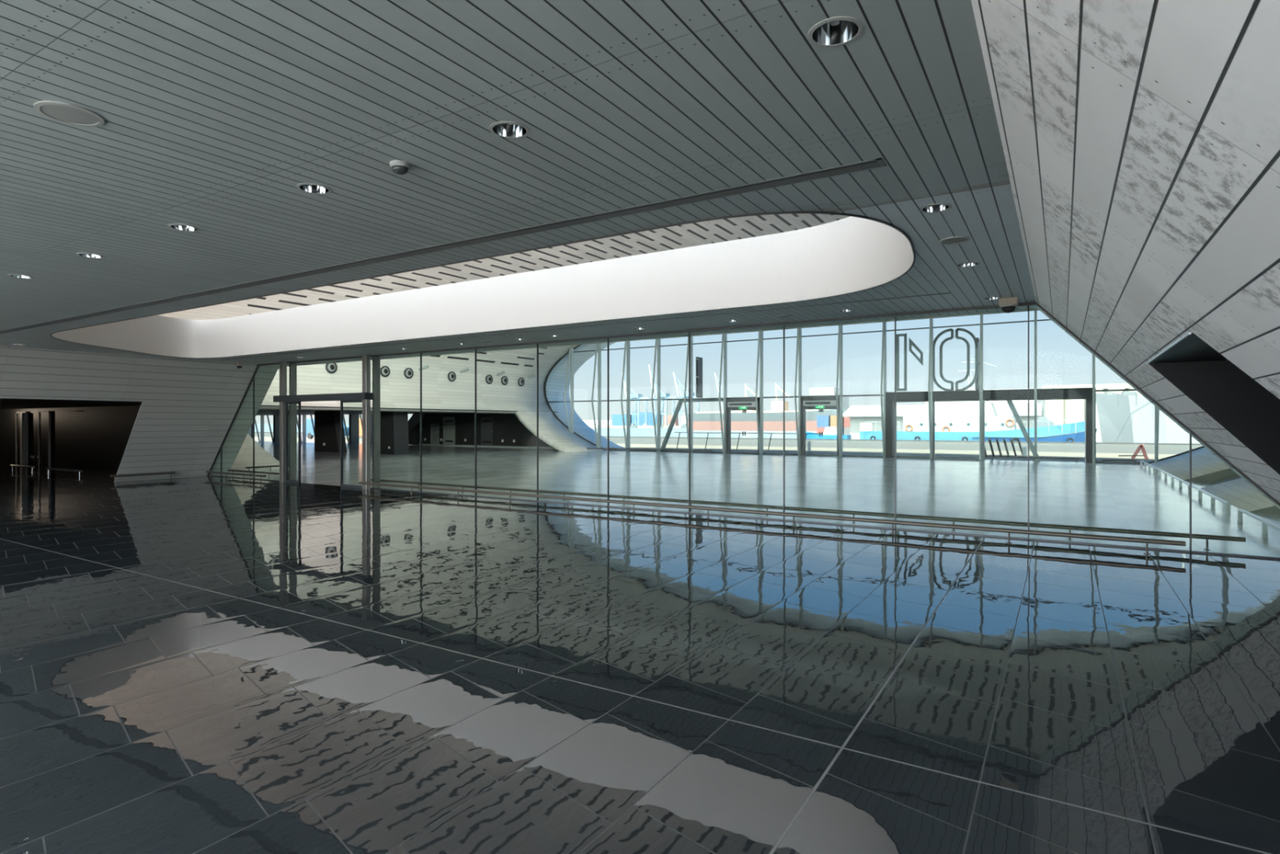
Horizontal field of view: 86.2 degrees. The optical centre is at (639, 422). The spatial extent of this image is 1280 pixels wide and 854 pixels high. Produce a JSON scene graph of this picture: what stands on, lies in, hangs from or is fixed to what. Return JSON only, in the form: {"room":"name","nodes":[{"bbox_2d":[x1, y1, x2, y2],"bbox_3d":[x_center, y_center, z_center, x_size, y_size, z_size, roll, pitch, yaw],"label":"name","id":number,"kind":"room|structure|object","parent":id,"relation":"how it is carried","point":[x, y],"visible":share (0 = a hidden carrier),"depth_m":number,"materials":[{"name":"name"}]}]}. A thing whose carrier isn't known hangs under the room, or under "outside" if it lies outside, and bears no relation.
{"room":"terminal lobby","nodes":[
{"label":"terminal lobby","id":0,"kind":"room"},
{"bbox_2d":[0,398,142,471],"bbox_3d":[-24.037,0.525,23.132,24.788,2.150,6.100,0,0,32],"label":"wall","id":1,"kind":"structure","parent":0,"point":[95,436],"depth_m":23.78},
{"bbox_2d":[15,411,28,464],"bbox_3d":[-24.231,0.580,26.707,1.100,2.040,0.180,0,0,32],"label":"door","id":2,"kind":"structure","parent":1,"relation":"in","point":[21,417],"depth_m":26.47,"materials":[{"name":"metal"}]},
{"bbox_2d":[38,410,50,466],"bbox_3d":[-22.291,0.580,25.567,1.000,2.040,0.080,0,0,32],"label":"door","id":3,"kind":"structure","parent":1,"relation":"in","point":[44,416],"depth_m":25.58,"materials":[{"name":"metal"}]},
{"bbox_2d":[0,346,279,480],"bbox_3d":[-15.444,-0.032,14.328,2.794,3.263,14.550,0,0,32],"label":"wall","id":4,"kind":"structure","parent":0,"point":[188,408],"depth_m":18.30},
{"bbox_2d":[314,410,346,452],"bbox_3d":[-17.103,0.450,37.773,2.200,2.300,0.500,0,0,32],"label":"wall","id":5,"kind":"structure","parent":0,"point":[326,424],"depth_m":37.50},
{"bbox_2d":[380,411,408,454],"bbox_3d":[-12.807,0.450,35.119,1.700,2.300,0.900,0,0,32],"label":"wall","id":6,"kind":"structure","parent":0,"point":[393,424],"depth_m":34.64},
{"bbox_2d":[256,404,558,415],"bbox_3d":[-31.298,-0.665,46.951,49.400,0.050,19.800,0,0,32],"label":"ceiling","id":7,"kind":"structure","parent":0,"point":[261,411],"depth_m":37.30,"materials":[{"name":"grey"}]},
{"bbox_2d":[408,413,424,431],"bbox_3d":[-16.638,0.450,50.590,4.317,2.300,3.400,0,0,32],"label":"wall","id":8,"kind":"structure","parent":0,"point":[415,419],"depth_m":48.62,"materials":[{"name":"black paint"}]},
{"bbox_2d":[248,413,372,444],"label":"window","id":9,"kind":"structure","parent":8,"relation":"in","point":[353,437],"depth_m":54.57,"materials":[{"name":"grey glass"}]},
{"bbox_2d":[408,413,554,448],"bbox_3d":[-10.383,0.450,45.846,19.946,2.300,0.300,0,0,32],"label":"wall","id":10,"kind":"structure","parent":0,"point":[508,427],"depth_m":46.15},
{"bbox_2d":[430,423,439,444],"bbox_3d":[-14.461,0.825,48.141,0.800,1.550,0.080,0,0,32],"label":"door","id":11,"kind":"structure","parent":10,"relation":"in","point":[434,428],"depth_m":48.16,"materials":[{"name":"metal"}]},
{"bbox_2d":[443,416,455,444],"bbox_3d":[-13.248,0.590,47.392,1.150,2.020,0.080,0,0,32],"label":"door","id":12,"kind":"structure","parent":10,"relation":"in","point":[449,422],"depth_m":47.39,"materials":[{"name":"metal"}]},
{"bbox_2d":[419,444,552,448],"bbox_3d":[-10.584,1.550,45.664,12.000,0.100,0.180,0,0,32],"label":"baseboard","id":13,"kind":"structure","parent":10,"relation":"attached to","point":[521,446],"depth_m":45.21,"materials":[{"name":"grey metal"}]},
{"bbox_2d":[480,416,493,445],"bbox_3d":[-10.207,0.590,45.513,1.200,2.020,0.080,0,0,32],"label":"door","id":14,"kind":"structure","parent":10,"relation":"in","point":[486,423],"depth_m":45.52,"materials":[{"name":"metal"}]},
{"bbox_2d":[0,0,1037,365],"bbox_3d":[-6.188,-1.640,8.612,18.979,0.001,14.550,0,0,32],"label":"ceiling","id":15,"kind":"structure","parent":0,"point":[215,113],"depth_m":4.02,"materials":[{"name":"metal"}]},
{"bbox_2d":[8,274,35,278],"bbox_3d":[-6.923,-1.724,7.649,0.224,0.181,0.224,0,0,32],"label":"recessed light","id":16,"kind":"object","parent":15,"relation":"in","point":[20,276],"visible":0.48,"depth_m":7.69,"materials":[{"name":"metal"}]},
{"bbox_2d":[33,100,104,126],"bbox_3d":[-3.022,-1.637,3.623,0.290,0.014,0.290,0,0,32],"label":"ceiling speaker","id":17,"kind":"object","parent":15,"relation":"attached to","point":[66,113],"visible":1,"depth_m":3.61,"materials":[{"name":"plastic"}]},
{"bbox_2d":[40,104,99,124],"bbox_3d":[-3.022,-1.633,3.623,0.246,0.003,0.246,0,0,32],"label":"grille","id":18,"kind":"object","parent":17,"relation":"attached to","point":[73,114],"depth_m":3.62,"materials":[{"name":"metal"}]},
{"bbox_2d":[76,252,105,258],"bbox_3d":[-5.375,-1.724,6.693,0.224,0.181,0.224,0,0,32],"label":"recessed light","id":19,"kind":"object","parent":15,"relation":"in","point":[82,254],"visible":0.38,"depth_m":6.74,"materials":[{"name":"plastic"}]},
{"bbox_2d":[168,223,199,231],"bbox_3d":[-3.826,-1.724,5.737,0.224,0.181,0.224,0,0,32],"label":"recessed light","id":20,"kind":"object","parent":15,"relation":"in","point":[182,227],"visible":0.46,"depth_m":5.79,"materials":[{"name":"plastic"}]},
{"bbox_2d":[296,182,332,194],"bbox_3d":[-2.278,-1.724,4.780,0.224,0.181,0.224,0,0,32],"label":"recessed light","id":21,"kind":"object","parent":15,"relation":"in","point":[312,188],"visible":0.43,"depth_m":4.85,"materials":[{"name":"metal"}]},
{"bbox_2d":[389,160,410,174],"bbox_3d":[-1.519,-1.609,4.327,0.124,0.062,0.124,0,0,32],"label":"dome security camera","id":22,"kind":"object","parent":15,"relation":"attached to","point":[398,166],"visible":1,"depth_m":4.29,"materials":[{"name":"plastic"}]},
{"bbox_2d":[0,157,886,333],"bbox_3d":[-5.933,-1.637,8.901,17.550,0.005,0.150,0,0,32],"label":"ceiling slot","id":23,"kind":"object","parent":15,"relation":"in","point":[877,162],"visible":1,"depth_m":5.74,"materials":[{"name":"metal"}]},
{"bbox_2d":[51,216,913,357],"bbox_3d":[-4.764,-2.112,11.147,17.733,0.955,4.300,0,0,32],"label":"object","id":24,"kind":"structure","parent":15,"relation":"attached to","point":[851,254],"depth_m":11.19,"materials":[{"name":"white paint"}]},
{"bbox_2d":[49,211,915,358],"bbox_3d":[-4.764,-1.640,11.147,17.533,0.024,4.100,0,0,32],"label":"trim","id":25,"kind":"structure","parent":15,"relation":"attached to","point":[900,230],"depth_m":7.02,"materials":[{"name":"paint"}]},
{"bbox_2d":[488,120,529,138],"bbox_3d":[-0.730,-1.724,3.824,0.224,0.181,0.224,0,0,32],"label":"recessed light","id":26,"kind":"object","parent":15,"relation":"in","point":[504,129],"visible":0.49,"depth_m":3.90,"materials":[{"name":"metal"}]},
{"bbox_2d":[219,292,950,359],"bbox_3d":[-3.491,-1.637,13.187,17.400,0.005,0.050,0,0,32],"label":"ceiling vent","id":27,"kind":"object","parent":15,"relation":"in","point":[946,292],"visible":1,"depth_m":11.01,"materials":[{"name":"metal"}]},
{"bbox_2d":[808,16,862,47],"bbox_3d":[0.819,-1.724,2.868,0.224,0.181,0.224,0,0,32],"label":"recessed light","id":28,"kind":"object","parent":15,"relation":"in","point":[837,31],"visible":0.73,"depth_m":2.94,"materials":[{"name":"metal"}]},
{"bbox_2d":[920,203,951,213],"bbox_3d":[2.256,-1.724,5.212,0.224,0.181,0.224,0,0,32],"label":"recessed light","id":29,"kind":"object","parent":15,"relation":"in","point":[935,207],"visible":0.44,"depth_m":5.28,"materials":[{"name":"metal"}]},
{"bbox_2d":[939,235,969,244],"bbox_3d":[2.823,-1.637,6.131,0.250,0.014,0.250,0,0,32],"label":"ceiling speaker","id":30,"kind":"object","parent":15,"relation":"attached to","point":[958,239],"visible":1,"depth_m":6.12,"materials":[{"name":"plastic"}]},
{"bbox_2d":[942,237,967,244],"bbox_3d":[2.823,-1.633,6.131,0.212,0.003,0.212,0,0,32],"label":"grille","id":31,"kind":"object","parent":30,"relation":"attached to","point":[948,240],"depth_m":6.12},
{"bbox_2d":[955,262,979,266],"bbox_3d":[3.393,-1.724,7.072,0.224,0.181,0.224,0,0,32],"label":"recessed light","id":32,"kind":"object","parent":15,"relation":"in","point":[965,264],"visible":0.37,"depth_m":7.14,"materials":[{"name":"plastic"}]},
{"bbox_2d":[983,296,1002,299],"bbox_3d":[4.636,-1.724,8.972,0.224,0.181,0.224,0,0,32],"label":"recessed light","id":33,"kind":"object","parent":15,"relation":"in","point":[990,297],"visible":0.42,"depth_m":9.03,"materials":[{"name":"plastic"}]},
{"bbox_2d":[998,296,1017,312],"bbox_3d":[4.849,-1.542,8.994,0.220,0.195,0.210,0,0,32],"label":"dome camera","id":34,"kind":"object","parent":15,"relation":"attached to","point":[1008,304],"visible":1,"depth_m":8.93,"materials":[{"name":"beige plastic"}]},
{"bbox_2d":[546,342,625,449],"bbox_3d":[9.640,-2.659,34.449,36.260,9.245,3.251,0,0,32],"label":"wall","id":35,"kind":"structure","parent":0,"point":[556,381],"depth_m":43.06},
{"bbox_2d":[0,440,1279,853],"bbox_3d":[-18.519,1.725,29.009,90.000,0.250,36.300,0,0,32],"label":"floor","id":36,"kind":"structure","parent":0,"point":[196,664],"depth_m":4.56,"materials":[{"name":"tile"}]},
{"bbox_2d":[9,464,34,471],"bbox_3d":[-20.425,1.506,22.593,1.702,0.189,0.070,0,0,29],"label":"rail","id":37,"kind":"object","parent":36,"relation":"on","point":[12,465],"visible":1,"depth_m":22.52,"materials":[{"name":"metal"}]},
{"bbox_2d":[44,467,82,475],"bbox_3d":[-17.641,1.506,20.915,2.205,0.189,0.070,0,0,28],"label":"rail","id":38,"kind":"object","parent":36,"relation":"on","point":[48,468],"visible":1,"depth_m":20.87,"materials":[{"name":"metal"}]},
{"bbox_2d":[110,471,175,482],"bbox_3d":[-13.845,1.506,19.070,0.070,0.189,1.603,0,0,28],"label":"rail","id":39,"kind":"object","parent":36,"relation":"on","point":[162,473],"visible":1,"depth_m":18.98,"materials":[{"name":"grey metal"}]},
{"bbox_2d":[205,471,266,481],"bbox_3d":[-11.413,1.506,19.249,3.050,0.189,0.070,0,0,32],"label":"rail","id":40,"kind":"object","parent":36,"relation":"on","point":[210,472],"visible":1,"depth_m":19.20,"materials":[{"name":"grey metal"}]},
{"bbox_2d":[227,469,288,479],"bbox_3d":[-11.045,1.506,19.845,3.350,0.189,0.070,0,0,32],"label":"rail","id":41,"kind":"object","parent":36,"relation":"on","point":[233,470],"visible":0.76,"depth_m":19.91,"materials":[{"name":"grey metal"}]},
{"bbox_2d":[245,464,288,471],"bbox_3d":[-12.204,1.506,22.582,0.070,0.189,1.600,0,0,32],"label":"rail","id":42,"kind":"object","parent":36,"relation":"on","point":[265,466],"visible":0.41,"depth_m":22.37,"materials":[{"name":"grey metal"}]},
{"bbox_2d":[358,481,1186,554],"bbox_3d":[-0.114,1.506,12.253,15.570,0.189,0.070,0,0,32],"label":"rail","id":43,"kind":"object","parent":36,"relation":"on","point":[1008,531],"visible":1,"depth_m":10.31,"materials":[{"name":"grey metal"}]},
{"bbox_2d":[370,478,1245,550],"bbox_3d":[0.311,1.506,12.854,16.820,0.189,0.070,0,0,32],"label":"rail","id":44,"kind":"object","parent":36,"relation":"on","point":[1206,537],"visible":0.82,"depth_m":10.66,"materials":[{"name":"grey metal"}]},
{"bbox_2d":[1140,460,1230,513],"bbox_3d":[14.559,1.505,18.805,0.060,0.190,15.940,0,0,32],"label":"rail","id":45,"kind":"object","parent":36,"relation":"on","point":[1201,491],"visible":0.96,"depth_m":15.05,"materials":[{"name":"metal"}]},
{"bbox_2d":[1237,508,1279,533],"bbox_3d":[9.015,1.505,9.858,0.060,0.190,3.290,0,0,32],"label":"rail","id":46,"kind":"object","parent":36,"relation":"on","point":[1264,522],"visible":1,"depth_m":9.95,"materials":[{"name":"metal"}]},
{"bbox_2d":[648,364,677,426],"bbox_3d":[23.264,-25.460,637.833,26.740,58.119,15.300,0,0,32],"label":"gantry crane","id":47,"kind":"object","parent":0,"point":[663,395],"visible":0.76,"depth_m":635.28,"materials":[{"name":"metal"}]},
{"bbox_2d":[159,213,1275,511],"bbox_3d":[-0.646,-2.634,17.794,35.160,8.993,36.000,0,0,32],"label":"shell","id":48,"kind":"object","parent":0,"point":[397,391],"visible":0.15,"depth_m":27.15,"materials":[{"name":"paint"}]},
{"bbox_2d":[325,363,337,373],"bbox_3d":[-13.424,-2.420,29.776,0.105,0.540,0.540,0,0,32],"label":"air nozzle","id":49,"kind":"object","parent":48,"relation":"attached to","point":[330,367],"visible":0.84,"depth_m":29.73,"materials":[{"name":"grey metal"}]},
{"bbox_2d":[380,365,390,377],"bbox_3d":[-11.968,-2.420,32.133,0.105,0.540,0.540,0,0,32],"label":"air nozzle","id":50,"kind":"object","parent":48,"relation":"attached to","point":[384,370],"visible":0.98,"depth_m":32.09,"materials":[{"name":"grey metal"}]},
{"bbox_2d":[404,368,413,378],"bbox_3d":[-11.248,-2.420,33.298,0.105,0.540,0.540,0,0,32],"label":"air nozzle","id":51,"kind":"object","parent":48,"relation":"attached to","point":[408,372],"visible":1,"depth_m":33.25,"materials":[{"name":"grey metal"}]},
{"bbox_2d":[447,371,456,381],"bbox_3d":[-9.793,-2.420,35.655,0.105,0.540,0.540,0,0,32],"label":"air nozzle","id":52,"kind":"object","parent":48,"relation":"attached to","point":[451,376],"visible":1,"depth_m":35.60,"materials":[{"name":"grey metal"}]},
{"bbox_2d":[485,374,493,383],"bbox_3d":[-8.358,-2.420,37.978,0.105,0.540,0.540,0,0,32],"label":"air nozzle","id":53,"kind":"object","parent":48,"relation":"attached to","point":[489,378],"visible":1,"depth_m":37.92,"materials":[{"name":"grey metal"}]},
{"bbox_2d":[501,376,507,385],"bbox_3d":[-7.712,-2.420,39.024,0.105,0.540,0.540,0,0,32],"label":"air nozzle","id":54,"kind":"object","parent":48,"relation":"attached to","point":[504,379],"visible":1,"depth_m":38.97,"materials":[{"name":"grey metal"}]},
{"bbox_2d":[517,377,524,386],"bbox_3d":[-6.966,-2.420,40.233,0.105,0.540,0.540,0,0,32],"label":"air nozzle","id":55,"kind":"object","parent":48,"relation":"attached to","point":[521,381],"visible":1,"depth_m":40.17,"materials":[{"name":"grey metal"}]},
{"bbox_2d":[543,311,1204,465],"bbox_3d":[8.575,-2.625,32.724,34.600,8.450,0.965,0,0,32],"label":"window","id":56,"kind":"structure","parent":48,"relation":"attached to","point":[724,341],"depth_m":33.98,"materials":[{"name":"glass"}]},
{"bbox_2d":[726,396,759,454],"bbox_3d":[5.329,0.140,35.137,1.900,2.920,0.410,0,0,32],"label":"door","id":57,"kind":"structure","parent":56,"relation":"attached to","point":[748,402],"depth_m":35.21,"materials":[{"name":"grey metal"}]},
{"bbox_2d":[728,402,751,405],"bbox_3d":[5.149,-0.950,35.019,1.240,0.120,0.020,0,0,32],"label":"grille","id":58,"kind":"object","parent":57,"relation":"attached to","point":[730,403],"depth_m":35.01,"materials":[{"name":"grey metal"}]},
{"bbox_2d":[728,401,755,406],"bbox_3d":[5.326,-0.950,35.133,1.600,0.240,0.380,0,0,32],"label":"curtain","id":59,"kind":"object","parent":57,"relation":"hanging from","point":[730,403],"depth_m":34.97,"materials":[{"name":"grey metal"}]},
{"bbox_2d":[800,395,839,456],"bbox_3d":[8.732,0.140,33.035,1.900,2.920,0.410,0,0,32],"label":"door","id":60,"kind":"structure","parent":56,"relation":"attached to","point":[807,402],"depth_m":33.12,"materials":[{"name":"grey metal"}]},
{"bbox_2d":[804,401,830,404],"bbox_3d":[8.553,-0.950,32.917,1.240,0.120,0.020,0,0,32],"label":"grille","id":61,"kind":"object","parent":60,"relation":"attached to","point":[806,402],"depth_m":32.90,"materials":[{"name":"grey metal"}]},
{"bbox_2d":[803,400,836,405],"bbox_3d":[8.729,-0.950,33.031,1.600,0.240,0.380,0,0,32],"label":"curtain","id":62,"kind":"object","parent":60,"relation":"hanging from","point":[806,402],"depth_m":32.87,"materials":[{"name":"grey metal"}]},
{"bbox_2d":[885,387,1092,462],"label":"door","id":63,"kind":"structure","parent":56,"relation":"attached to","point":[1086,393],"depth_m":29.32,"materials":[{"name":"grey metal"}]},
{"bbox_2d":[896,333,906,391],"bbox_3d":[12.122,-2.800,31.664,0.450,2.640,0.120,0,0,32],"label":"outline letter","id":64,"kind":"object","parent":63,"relation":"on","point":[904,335],"visible":0.89,"depth_m":31.61,"materials":[{"name":"metal"}]},
{"bbox_2d":[909,337,923,365],"bbox_3d":[12.658,-3.260,31.333,0.590,1.320,0.120,0,0,32],"label":"outline letter","id":65,"kind":"object","parent":63,"relation":"attached to","point":[911,343],"visible":1,"depth_m":31.27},
{"bbox_2d":[933,328,977,391],"bbox_3d":[14.032,-2.800,30.484,1.870,2.830,0.120,0,0,32],"label":"outline letter","id":66,"kind":"object","parent":63,"relation":"on","point":[951,330],"visible":0.95,"depth_m":30.39,"materials":[{"name":"metal"}]},
{"bbox_2d":[975,337,979,390],"bbox_3d":[14.890,-2.600,30.108,0.223,2.300,1.137,0,0,21],"label":"sign","id":67,"kind":"object","parent":63,"relation":"on","point":[977,381],"visible":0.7,"depth_m":30.13,"materials":[{"name":"grey metal"}]},
{"bbox_2d":[714,372,723,411],"bbox_3d":[65.608,-18.446,547.154,13.389,44.093,6.000,0,0,32],"label":"crane","id":68,"kind":"object","parent":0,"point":[715,375],"visible":0.33,"depth_m":548.58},
{"bbox_2d":[971,0,1279,508],"bbox_3d":[3.216,-0.042,2.803,3.146,3.285,14.550,0,0,32],"label":"wall","id":69,"kind":"structure","parent":0,"point":[1140,139],"depth_m":2.86,"materials":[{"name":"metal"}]},
{"bbox_2d":[257,302,1035,365],"bbox_3d":[-2.681,-1.635,14.291,18.979,0.050,0.100,0,0,32],"label":"trim","id":70,"kind":"structure","parent":69,"relation":"attached to","point":[1027,303],"depth_m":11.89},
{"bbox_2d":[286,308,1039,366],"bbox_3d":[-2.528,-1.960,14.937,34.000,0.680,0.060,0,0,32],"label":"trim","id":71,"kind":"structure","parent":69,"relation":"attached to","point":[1032,309],"depth_m":12.36,"materials":[{"name":"white paint"}]},
{"bbox_2d":[206,302,1279,559],"bbox_3d":[-2.541,-0.020,14.204,24.887,3.275,0.400,0,0,32],"label":"window","id":72,"kind":"structure","parent":69,"relation":"in","point":[366,358],"depth_m":14.82,"materials":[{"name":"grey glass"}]},
{"bbox_2d":[273,392,373,488],"bbox_3d":[-8.195,0.435,17.532,3.870,2.330,0.240,0,0,32],"label":"door","id":73,"kind":"structure","parent":72,"relation":"attached to","point":[347,397],"depth_m":17.57,"materials":[{"name":"grey metal"}]},
{"bbox_2d":[1146,331,1191,364],"bbox_3d":[4.241,-0.580,5.532,0.012,0.014,2.630,0,0,32],"label":"trim","id":74,"kind":"structure","parent":69,"relation":"attached to","point":[1186,335],"depth_m":5.15,"materials":[{"name":"metal"}]},
{"bbox_2d":[1183,468,1241,485],"bbox_3d":[16.198,0.450,16.500,4.617,2.300,2.700,0,0,32],"label":"wall niche","id":75,"kind":"object","parent":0,"point":[1228,474],"visible":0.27,"depth_m":18.40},
{"bbox_2d":[1148,333,1279,475],"bbox_3d":[7.196,0.510,4.312,6.286,2.180,3.700,0,0,32],"label":"wall opening","id":76,"kind":"structure","parent":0,"point":[1248,411],"depth_m":6.42,"materials":[{"name":"black"}]},
{"bbox_2d":[1249,505,1279,514],"bbox_3d":[12.099,0.450,9.864,4.617,2.300,2.700,0,0,32],"label":"wall niche","id":77,"kind":"object","parent":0,"point":[1273,509],"depth_m":12.05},
{"label":"outside","id":78,"kind":"structure","parent":0,"visible":0},
{"bbox_2d":[254,423,1102,442],"bbox_3d":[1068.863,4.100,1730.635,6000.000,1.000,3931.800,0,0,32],"label":"harbour water","id":79,"kind":"structure","parent":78,"point":[634,432],"depth_m":238.61,"materials":[{"name":"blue liquid"}]},
{"bbox_2d":[612,414,631,426],"bbox_3d":[-16.558,-2.400,700.156,20.000,12.000,14.000,0,0,32],"label":"container block","id":80,"kind":"object","parent":79,"relation":"on","point":[617,420],"visible":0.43,"depth_m":694.83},
{"bbox_2d":[582,415,685,425],"bbox_3d":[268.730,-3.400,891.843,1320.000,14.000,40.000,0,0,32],"label":"shore","id":81,"kind":"structure","parent":79,"relation":"on","point":[604,422],"depth_m":1091.25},
{"bbox_2d":[587,425,680,427],"bbox_3d":[6.882,2.900,488.809,158.000,1.400,3.000,0,0,32],"label":"jetty","id":82,"kind":"object","parent":79,"relation":"on","point":[590,426],"visible":0.14,"depth_m":502.55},
{"bbox_2d":[621,372,649,426],"bbox_3d":[-2.258,-22.474,653.596,26.735,52.147,15.300,0,0,32],"label":"gantry crane","id":83,"kind":"object","parent":79,"relation":"on","point":[636,396],"visible":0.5,"depth_m":651.46,"materials":[{"name":"metal"}]},
{"bbox_2d":[631,412,662,426],"bbox_3d":[8.967,-3.400,684.392,32.000,14.000,14.000,0,0,32],"label":"container block","id":84,"kind":"object","parent":79,"relation":"on","point":[642,415],"visible":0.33,"depth_m":678.40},
{"bbox_2d":[663,415,678,426],"bbox_3d":[31.513,-1.900,670.467,15.000,11.000,14.000,0,0,32],"label":"container block","id":85,"kind":"object","parent":79,"relation":"on","point":[668,417],"visible":0.4,"depth_m":664.79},
{"bbox_2d":[672,371,699,426],"bbox_3d":[45.388,-21.480,624.169,26.733,50.159,15.300,0,0,32],"label":"gantry crane","id":86,"kind":"object","parent":79,"relation":"on","point":[674,375],"visible":0.58,"depth_m":622.08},
{"bbox_2d":[687,382,848,431],"bbox_3d":[61.075,-7.409,314.884,82.000,22.018,18.600,0,0,32],"label":"cargo ship","id":87,"kind":"object","parent":79,"relation":"on","point":[773,419],"visible":0.55,"depth_m":309.16},
{"bbox_2d":[817,426,825,433],"bbox_3d":[43.584,2.300,156.396,2.600,2.600,12.070,0,0,32],"label":"shipping container","id":88,"kind":"object","parent":79,"relation":"on","point":[820,429],"visible":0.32,"depth_m":151.48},
{"bbox_2d":[817,415,830,426],"bbox_3d":[43.584,-0.300,156.396,2.600,2.600,12.070,0,0,32],"label":"shipping container","id":89,"kind":"object","parent":88,"relation":"on","point":[822,420],"visible":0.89,"depth_m":151.26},
{"bbox_2d":[805,426,851,439],"bbox_3d":[19.144,1.200,71.626,5.500,4.800,2.600,0,0,32],"label":"boat","id":90,"kind":"object","parent":79,"relation":"on","point":[829,433],"visible":0.2,"depth_m":70.45,"materials":[{"name":"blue paint"}]},
{"bbox_2d":[844,426,849,435],"bbox_3d":[48.689,2.300,153.243,2.600,2.600,12.070,0,0,32],"label":"shipping container","id":91,"kind":"object","parent":79,"relation":"on","point":[846,430],"visible":0.23,"depth_m":148.52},
{"bbox_2d":[844,417,849,427],"bbox_3d":[48.689,-0.300,153.243,2.600,2.600,12.070,0,0,32],"label":"shipping container","id":92,"kind":"object","parent":91,"relation":"on","point":[846,420],"visible":0.23,"depth_m":148.52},
{"bbox_2d":[842,402,1043,439],"bbox_3d":[58.389,0.000,132.601,34.000,7.200,15.000,0,0,32],"label":"warehouse","id":93,"kind":"structure","parent":79,"relation":"on","point":[858,415],"depth_m":132.22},
{"bbox_2d":[859,358,1098,442],"bbox_3d":[31.523,-1.500,64.980,20.150,10.200,5.600,0,0,32],"label":"ship","id":94,"kind":"object","parent":79,"relation":"on","point":[957,420],"visible":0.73,"depth_m":63.49,"materials":[{"name":"white metal"}]},
{"bbox_2d":[924,387,1042,419],"bbox_3d":[86.947,-2.300,174.083,27.000,11.800,12.400,0,0,32],"label":"building","id":95,"kind":"structure","parent":79,"relation":"on","point":[1013,401],"depth_m":165.32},
{"bbox_2d":[1042,383,1142,435],"bbox_3d":[132.945,-3.700,195.274,31.000,14.600,5.200,0,0,32],"label":"block","id":96,"kind":"object","parent":79,"relation":"on","point":[1067,410],"visible":0.19,"depth_m":197.47,"materials":[{"name":"white"}]},
{"bbox_2d":[1095,391,1199,443],"bbox_3d":[56.005,-3.400,55.854,31.400,14.000,9.100,0,0,32],"label":"building","id":97,"kind":"structure","parent":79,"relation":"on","point":[1127,416],"depth_m":60.61,"materials":[{"name":"white"}]},
{"bbox_3d":[46.136,2.300,154.819,2.600,2.600,12.070,0,0,32],"label":"shipping container","id":98,"kind":"object","parent":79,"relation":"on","visible":0},
{"bbox_2d":[830,415,844,426],"bbox_3d":[46.136,-0.300,154.819,2.600,2.600,12.070,0,0,32],"label":"shipping container","id":99,"kind":"object","parent":98,"relation":"on","point":[833,418],"visible":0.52,"depth_m":150.03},
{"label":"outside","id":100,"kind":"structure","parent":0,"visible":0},
{"bbox_2d":[254,436,1174,462],"bbox_3d":[-21.495,2.260,60.349,340.000,1.080,13.900,0,0,32],"label":"ground","id":101,"kind":"structure","parent":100,"point":[825,451],"depth_m":40.41,"materials":[{"name":"concrete"}]},
{"bbox_2d":[306,418,348,439],"bbox_3d":[-32.996,0.633,72.077,4.896,2.164,2.030,0,0,32],"label":"van","id":102,"kind":"object","parent":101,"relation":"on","point":[309,430],"visible":0.29,"depth_m":71.97,"materials":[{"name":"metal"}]},
{"bbox_2d":[359,417,362,436],"bbox_3d":[-25.864,0.633,66.497,4.896,2.164,2.030,0,0,32],"label":"van","id":103,"kind":"object","parent":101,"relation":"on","point":[360,424],"visible":0.02,"depth_m":66.05,"materials":[{"name":"yellow metal"}]},
{"bbox_2d":[660,399,723,450],"bbox_3d":[2.983,0.211,37.538,4.373,3.082,0.230,0,0,32],"label":"brace","id":104,"kind":"object","parent":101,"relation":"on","point":[680,402],"visible":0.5,"depth_m":38.10,"materials":[{"name":"metal"}]},
{"bbox_2d":[695,356,702,397],"bbox_3d":[3.166,-2.490,37.349,0.223,2.220,1.137,0,0,21],"label":"sign","id":105,"kind":"object","parent":104,"relation":"on","point":[699,361],"visible":1,"depth_m":37.45,"materials":[{"name":"grey metal"}]},
{"bbox_2d":[674,431,821,450],"bbox_3d":[6.555,1.177,42.965,10.000,1.098,0.060,0,0,32],"label":"handrail","id":106,"kind":"object","parent":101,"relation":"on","point":[674,432],"visible":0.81,"depth_m":43.15,"materials":[{"name":"grey metal"}]},
{"bbox_2d":[987,438,995,456],"bbox_3d":[17.788,1.259,34.588,0.279,0.937,0.610,0,0,32],"label":"hoop","id":107,"kind":"object","parent":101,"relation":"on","point":[988,439],"visible":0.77,"depth_m":34.45,"materials":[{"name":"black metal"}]},
{"bbox_2d":[1006,400,1041,461],"bbox_3d":[16.619,0.285,29.639,1.395,2.941,0.240,0,0,32],"label":"brace","id":108,"kind":"object","parent":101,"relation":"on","point":[1010,402],"visible":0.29,"depth_m":29.57,"materials":[{"name":"grey metal"}]},
{"bbox_2d":[1118,444,1148,459],"bbox_3d":[23.472,1.385,32.517,1.168,0.735,0.050,0,0,32],"label":"barrier","id":109,"kind":"object","parent":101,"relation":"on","point":[1135,455],"visible":0.95,"depth_m":32.38,"materials":[{"name":"red plastic"}]},
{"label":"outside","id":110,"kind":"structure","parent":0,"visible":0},
{"bbox_2d":[254,432,1202,454],"bbox_3d":[-12.326,2.265,75.195,340.000,1.070,21.000,0,0,32],"label":"road","id":111,"kind":"structure","parent":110,"point":[962,446],"depth_m":54.38,"materials":[{"name":"asphalt"}]},
{"bbox_2d":[254,431,1201,444],"bbox_3d":[-6.835,2.210,84.086,340.000,1.180,0.700,0,0,32],"label":"kerb","id":112,"kind":"object","parent":111,"relation":"on","point":[255,432],"depth_m":62.70,"materials":[{"name":"concrete"}]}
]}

